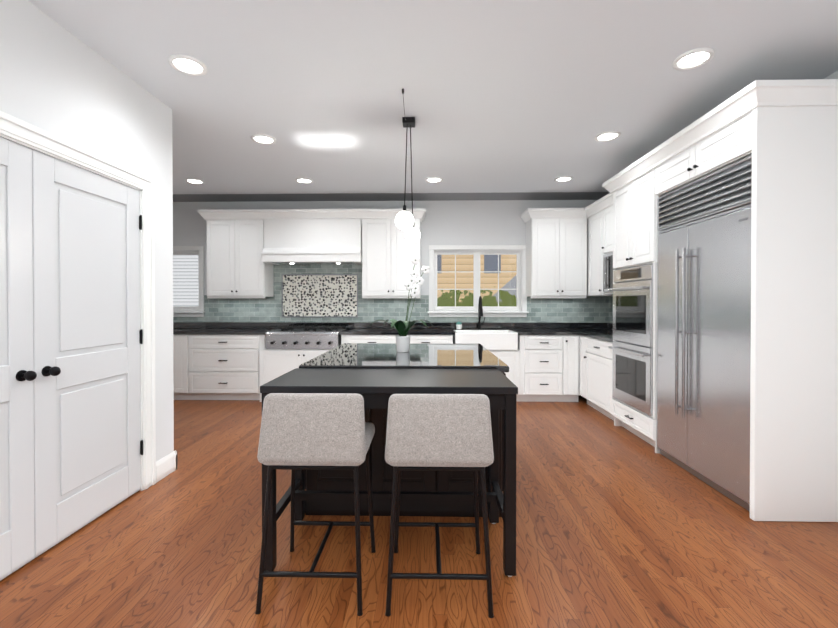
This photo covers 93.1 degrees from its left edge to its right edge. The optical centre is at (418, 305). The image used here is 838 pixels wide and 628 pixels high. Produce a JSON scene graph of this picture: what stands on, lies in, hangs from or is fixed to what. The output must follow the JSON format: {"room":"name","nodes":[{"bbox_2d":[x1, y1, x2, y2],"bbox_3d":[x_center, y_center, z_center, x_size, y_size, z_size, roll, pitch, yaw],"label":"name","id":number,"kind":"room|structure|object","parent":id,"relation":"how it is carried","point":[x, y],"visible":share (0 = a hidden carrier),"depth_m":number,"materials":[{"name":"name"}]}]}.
{"room":"kitchen","nodes":[
{"label":"kitchen","id":0,"kind":"room"},
{"bbox_2d":[0,0,175,460],"bbox_3d":[-2.012,-0.095,0.248,0.120,2.775,5.630,0,0,1],"label":"wall","id":1,"kind":"structure","parent":0,"point":[56,78],"depth_m":2.39,"materials":[{"name":"white paint"}]},
{"bbox_2d":[0,137,36,580],"bbox_3d":[-1.914,0.249,1.614,0.110,2.044,0.736,0,0,1],"label":"closet door","id":2,"kind":"structure","parent":1,"relation":"in","point":[18,375],"depth_m":1.90,"materials":[{"name":"white wood"}]},
{"bbox_2d":[0,111,155,490],"bbox_3d":[-1.965,0.198,1.984,0.144,2.165,1.690,0,0,1],"label":"door frame","id":3,"kind":"structure","parent":1,"relation":"attached to","point":[20,132],"depth_m":2.73,"materials":[{"name":"white wood"}]},
{"bbox_2d":[32,150,142,557],"bbox_3d":[-1.899,0.244,2.353,0.110,2.044,0.736,0,0,1],"label":"closet door","id":4,"kind":"structure","parent":1,"relation":"in","point":[87,342],"depth_m":2.27,"materials":[{"name":"white wood"}]},
{"bbox_2d":[156,450,176,471],"bbox_3d":[-3.307,1.200,3.107,2.856,0.145,0.016,0,0,1],"label":"baseboard","id":5,"kind":"structure","parent":1,"relation":"attached to","point":[166,465],"depth_m":2.98,"materials":[{"name":"white wood"}]},
{"bbox_2d":[176,200,596,335],"bbox_3d":[-1.048,-0.135,5.879,7.560,2.775,0.150,0,0,1],"label":"wall","id":6,"kind":"structure","parent":0,"point":[452,222],"depth_m":5.77,"materials":[{"name":"white paint"}]},
{"bbox_2d":[173,252,198,309],"bbox_3d":[-3.850,-0.358,5.933,1.233,0.868,0.053,0,0,1],"label":"window","id":7,"kind":"structure","parent":6,"relation":"in","point":[185,280],"depth_m":5.92,"materials":[{"name":"white"}]},
{"bbox_2d":[173,246,204,316],"bbox_3d":[-3.851,-0.348,5.907,1.427,1.041,0.205,0,0,1],"label":"window frame","id":8,"kind":"structure","parent":6,"relation":"attached to","point":[200,312],"depth_m":5.82,"materials":[{"name":"white wood"}]},
{"bbox_2d":[206,220,272,297],"bbox_3d":[-2.536,-0.651,5.631,0.803,1.110,0.376,0,0,1],"label":"upper cabinet","id":9,"kind":"object","parent":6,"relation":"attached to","point":[237,267],"visible":1,"depth_m":5.48,"materials":[{"name":"white wood"}]},
{"bbox_2d":[261,219,361,264],"bbox_3d":[-1.459,-0.894,5.579,1.343,0.622,0.433,0,0,1],"label":"range hood","id":10,"kind":"object","parent":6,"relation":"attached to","point":[312,241],"visible":0.85,"depth_m":5.44,"materials":[{"name":"white painted wood"}]},
{"bbox_2d":[198,209,425,222],"bbox_3d":[-1.459,-1.240,5.585,3.106,0.128,0.414,0,0,1],"label":"crown molding","id":11,"kind":"structure","parent":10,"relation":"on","point":[263,214],"depth_m":5.41,"materials":[{"name":"white wood"}]},
{"bbox_2d":[173,265,608,328],"bbox_3d":[-0.970,-0.145,5.792,7.420,0.964,0.023,0,0,1],"label":"tile backsplash","id":12,"kind":"structure","parent":6,"relation":"attached to","point":[317,295],"depth_m":5.80,"materials":[{"name":"tile"}]},
{"bbox_2d":[362,219,420,297],"bbox_3d":[-0.381,-0.651,5.587,0.802,1.110,0.376,0,0,1],"label":"upper cabinet","id":13,"kind":"object","parent":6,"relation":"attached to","point":[389,251],"visible":0.94,"depth_m":5.44,"materials":[{"name":"white wood"}]},
{"bbox_2d":[434,251,519,310],"bbox_3d":[0.851,-0.357,5.838,1.258,0.868,0.053,0,0,1],"label":"window","id":14,"kind":"structure","parent":6,"relation":"in","point":[476,271],"depth_m":5.83,"materials":[{"name":"white wood"}]},
{"bbox_2d":[428,245,528,316],"bbox_3d":[0.851,-0.348,5.812,1.452,1.041,0.205,0,0,1],"label":"window frame","id":15,"kind":"structure","parent":6,"relation":"attached to","point":[522,312],"depth_m":5.74,"materials":[{"name":"white wood"}]},
{"bbox_2d":[526,219,586,297],"bbox_3d":[1.911,-0.650,5.541,0.750,1.110,0.376,0,0,1],"label":"upper cabinet","id":16,"kind":"object","parent":6,"relation":"attached to","point":[556,258],"visible":1,"depth_m":5.39,"materials":[{"name":"white wood"}]},
{"bbox_2d":[521,211,529,222],"bbox_3d":[1.498,-1.240,5.574,0.072,0.128,0.316,0,0,1],"label":"crown molding","id":17,"kind":"structure","parent":16,"relation":"on","point":[523,214],"depth_m":5.62,"materials":[{"name":"white wood"}]},
{"bbox_2d":[525,208,584,218],"bbox_3d":[1.832,-1.238,5.361,0.750,0.128,0.096,0,0,1],"label":"crown molding","id":18,"kind":"structure","parent":16,"relation":"on","point":[530,213],"depth_m":5.34,"materials":[{"name":"white wood"}]},
{"bbox_2d":[0,395,837,627],"bbox_3d":[-1.053,1.312,1.694,7.720,0.060,8.540,0,0,1],"label":"floor","id":19,"kind":"structure","parent":0,"point":[619,527],"depth_m":2.02,"materials":[{"name":"brown wood"}]},
{"bbox_2d":[255,393,375,615],"bbox_3d":[-0.453,0.832,1.860,0.461,0.899,0.447,0,0,1],"label":"stool","id":20,"kind":"object","parent":19,"relation":"on","point":[317,431],"visible":1,"depth_m":1.68,"materials":[{"name":"grey fabric"}]},
{"bbox_2d":[173,334,580,401],"bbox_3d":[-1.302,0.817,5.439,6.762,0.873,0.722,0,0,1],"label":"base cabinet","id":21,"kind":"object","parent":19,"relation":"on","point":[544,368],"visible":0.29,"depth_m":5.14,"materials":[{"name":"white wood"}]},
{"bbox_2d":[265,326,345,348],"bbox_3d":[-1.503,0.427,5.393,0.940,0.268,0.660,0,0,1],"label":"range","id":22,"kind":"object","parent":21,"relation":"in","point":[305,337],"visible":1,"depth_m":5.11,"materials":[{"name":"silver metal"}]},
{"bbox_2d":[173,328,612,334],"bbox_3d":[-0.986,0.359,5.455,7.394,0.038,0.660,0,0,1],"label":"countertop","id":23,"kind":"structure","parent":21,"relation":"on","point":[211,331],"depth_m":5.18,"materials":[{"name":"stone"}]},
{"bbox_2d":[456,322,461,328],"bbox_3d":[0.567,0.283,5.624,0.092,0.109,0.094,0,0,1],"label":"succulent pot","id":24,"kind":"object","parent":23,"relation":"on","point":[458,325],"visible":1,"depth_m":5.59,"materials":[{"name":"white ceramic"}]},
{"bbox_2d":[477,296,484,328],"bbox_3d":[0.886,0.104,5.570,0.110,0.468,0.244,0,0,1],"label":"faucet","id":25,"kind":"object","parent":23,"relation":"on","point":[480,311],"visible":1,"depth_m":5.64,"materials":[{"name":"black metal"}]},
{"bbox_2d":[453,330,517,349],"bbox_3d":[0.871,0.463,5.335,0.800,0.227,0.500,0,0,1],"label":"farmhouse sink","id":26,"kind":"object","parent":23,"relation":"in","point":[497,339],"visible":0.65,"depth_m":5.08,"materials":[{"name":"white ceramic"}]},
{"bbox_2d":[260,368,517,576],"bbox_3d":[-0.140,0.828,2.119,1.214,0.898,0.511,0,0,1],"label":"bar table","id":27,"kind":"object","parent":19,"relation":"on","point":[378,388],"visible":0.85,"depth_m":1.93,"materials":[{"name":"black wood"}]},
{"bbox_2d":[305,371,508,516],"bbox_3d":[-0.081,0.834,3.010,1.240,0.872,1.300,0,0,1],"label":"kitchen island","id":28,"kind":"object","parent":19,"relation":"on","point":[381,471],"depth_m":2.40,"materials":[{"name":"black wood"}]},
{"bbox_2d":[299,343,508,370],"bbox_3d":[-0.081,0.378,3.024,1.264,0.037,1.288,0,0,1],"label":"island countertop","id":29,"kind":"structure","parent":28,"relation":"on","point":[348,355],"depth_m":2.74,"materials":[{"name":"black stone"}]},
{"bbox_2d":[367,256,433,351],"bbox_3d":[-0.138,-0.010,3.007,0.506,0.734,0.314,0,0,1],"label":"orchid plant","id":30,"kind":"object","parent":29,"relation":"on","point":[402,328],"visible":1,"depth_m":3.03,"materials":[{"name":"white plant"}]},
{"bbox_2d":[385,394,493,617],"bbox_3d":[0.089,0.832,1.849,0.461,0.899,0.447,0,0,1],"label":"stool","id":31,"kind":"object","parent":19,"relation":"on","point":[438,432],"visible":1,"depth_m":1.67,"materials":[{"name":"grey fabric"}]},
{"bbox_2d":[580,336,613,420],"bbox_3d":[2.357,0.823,4.614,0.696,0.873,0.896,0,0,1],"label":"base cabinet","id":32,"kind":"object","parent":19,"relation":"on","point":[596,372],"depth_m":4.57,"materials":[{"name":"white wood"}]},
{"bbox_2d":[578,331,612,341],"bbox_3d":[2.363,0.363,4.859,0.675,0.038,1.380,0,0,1],"label":"countertop","id":33,"kind":"structure","parent":32,"relation":"on","point":[604,334],"depth_m":4.73,"materials":[{"name":"stone"}]},
{"bbox_2d":[612,170,659,452],"bbox_3d":[2.339,0.036,3.773,0.715,2.458,0.768,0,0,1],"label":"tall cabinet","id":34,"kind":"object","parent":19,"relation":"on","point":[635,237],"visible":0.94,"depth_m":3.65,"materials":[{"name":"white wood"}]},
{"bbox_2d":[608,264,652,415],"bbox_3d":[2.267,0.302,3.775,0.637,1.320,0.702,0,0,1],"label":"wall oven","id":35,"kind":"object","parent":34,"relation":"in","point":[632,290],"visible":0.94,"depth_m":3.70,"materials":[{"name":"silver metal"}]},
{"bbox_2d":[657,155,751,511],"bbox_3d":[2.301,0.178,2.879,0.701,2.188,1.008,0,0,1],"label":"refrigerator","id":36,"kind":"object","parent":19,"relation":"on","point":[703,328],"visible":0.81,"depth_m":2.77,"materials":[{"name":"silver metal"}]},
{"bbox_2d":[656,106,837,521],"bbox_3d":[2.321,0.043,2.859,0.715,2.458,1.057,0,0,1],"label":"tall cabinet","id":37,"kind":"object","parent":19,"relation":"on","point":[793,151],"visible":0.96,"depth_m":2.33,"materials":[{"name":"white wood"}]},
{"bbox_2d":[601,80,780,198],"bbox_3d":[1.990,-1.223,3.242,0.112,0.128,1.973,0,0,1],"label":"crown molding","id":38,"kind":"structure","parent":37,"relation":"on","point":[742,103],"depth_m":2.72,"materials":[{"name":"white wood"}]},
{"bbox_2d":[781,79,837,106],"bbox_3d":[2.347,-1.221,2.285,0.641,0.118,0.072,0,0,1],"label":"crown molding","id":39,"kind":"structure","parent":37,"relation":"on","point":[807,92],"depth_m":2.28,"materials":[{"name":"white wood"}]},
{"bbox_2d":[28,0,837,201],"bbox_3d":[-1.053,-1.542,1.673,7.720,0.102,8.540,0,0,1],"label":"ceiling","id":40,"kind":"structure","parent":0,"point":[517,99],"depth_m":2.65,"materials":[{"name":"white paint"}]},
{"bbox_2d":[168,54,206,75],"bbox_3d":[-1.437,-1.491,2.472,0.210,0.013,0.210,0,0,1],"label":"recessed light","id":41,"kind":"object","parent":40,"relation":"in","point":[187,64],"visible":0.96,"depth_m":2.46,"materials":[{"name":"white plastic"}]},
{"bbox_2d":[185,178,204,183],"bbox_3d":[-2.729,-1.508,4.838,0.210,0.013,0.210,0,0,1],"label":"recessed light","id":42,"kind":"object","parent":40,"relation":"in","point":[193,181],"visible":0.98,"depth_m":4.82,"materials":[{"name":"white"}]},
{"bbox_2d":[251,134,275,144],"bbox_3d":[-1.404,-1.499,3.591,0.210,0.013,0.210,0,0,1],"label":"recessed light","id":43,"kind":"object","parent":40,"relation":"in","point":[263,139],"visible":0.98,"depth_m":3.58,"materials":[{"name":"white plastic"}]},
{"bbox_2d":[295,178,312,183],"bbox_3d":[-1.390,-1.508,4.811,0.210,0.013,0.210,0,0,1],"label":"recessed light","id":44,"kind":"object","parent":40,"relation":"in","point":[304,180],"visible":0.94,"depth_m":4.81,"materials":[{"name":"white"}]},
{"bbox_2d":[395,89,419,242],"bbox_3d":[-0.095,-1.004,3.020,0.203,0.994,0.540,0,0,1],"label":"pendant light","id":45,"kind":"object","parent":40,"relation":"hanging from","point":[404,219],"visible":1,"depth_m":3.18,"materials":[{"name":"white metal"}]},
{"bbox_2d":[425,177,442,182],"bbox_3d":[0.180,-1.507,4.780,0.210,0.013,0.210,0,0,1],"label":"recessed light","id":46,"kind":"object","parent":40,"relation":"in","point":[433,179],"visible":0.96,"depth_m":4.77,"materials":[{"name":"white"}]},
{"bbox_2d":[554,176,572,181],"bbox_3d":[1.730,-1.507,4.748,0.210,0.013,0.210,0,0,1],"label":"recessed light","id":47,"kind":"object","parent":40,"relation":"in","point":[563,178],"visible":0.92,"depth_m":4.74,"materials":[{"name":"white"}]},
{"bbox_2d":[595,131,620,141],"bbox_3d":[1.675,-1.498,3.529,0.210,0.013,0.210,0,0,1],"label":"recessed light","id":48,"kind":"object","parent":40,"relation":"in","point":[607,136],"visible":1,"depth_m":3.53,"materials":[{"name":"white"}]},
{"bbox_2d":[673,47,714,69],"bbox_3d":[1.663,-1.490,2.409,0.210,0.013,0.210,0,0,1],"label":"recessed light","id":49,"kind":"object","parent":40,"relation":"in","point":[693,58],"visible":1,"depth_m":2.40,"materials":[{"name":"white"}]},
{"bbox_2d":[612,71,837,329],"bbox_3d":[2.731,-0.105,1.608,0.150,2.775,8.540,0,0,1],"label":"wall","id":50,"kind":"structure","parent":0,"point":[835,75],"depth_m":2.56,"materials":[{"name":"white paint"}]},
{"bbox_2d":[587,206,612,295],"bbox_3d":[2.478,-0.661,4.935,0.466,1.080,1.564,0,0,1],"label":"upper cabinet","id":51,"kind":"object","parent":50,"relation":"attached to","point":[599,234],"visible":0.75,"depth_m":5.06,"materials":[{"name":"white wood"}]},
{"bbox_2d":[585,198,612,218],"bbox_3d":[2.249,-1.234,4.776,0.104,0.128,1.248,0,0,1],"label":"crown molding","id":52,"kind":"structure","parent":51,"relation":"on","point":[600,205],"depth_m":4.97,"materials":[{"name":"white wood"}]},
{"bbox_2d":[603,252,614,291],"bbox_3d":[2.453,-0.394,4.539,0.436,0.464,0.754,0,0,1],"label":"microwave","id":53,"kind":"object","parent":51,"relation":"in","point":[608,269],"visible":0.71,"depth_m":4.79,"materials":[{"name":"silver metal"}]},
{"bbox_2d":[609,296,612,328],"bbox_3d":[2.712,0.101,4.925,0.023,0.484,1.530,0,0,1],"label":"tile backsplash","id":54,"kind":"structure","parent":50,"relation":"attached to","point":[610,297],"depth_m":5.63,"materials":[{"name":"tile"}]},
{"label":"outside","id":55,"kind":"structure","parent":0,"visible":0},
{"bbox_2d":[437,255,516,305],"bbox_3d":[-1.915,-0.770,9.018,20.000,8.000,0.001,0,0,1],"label":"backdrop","id":56,"kind":"structure","parent":55,"point":[446,278],"depth_m":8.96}
]}

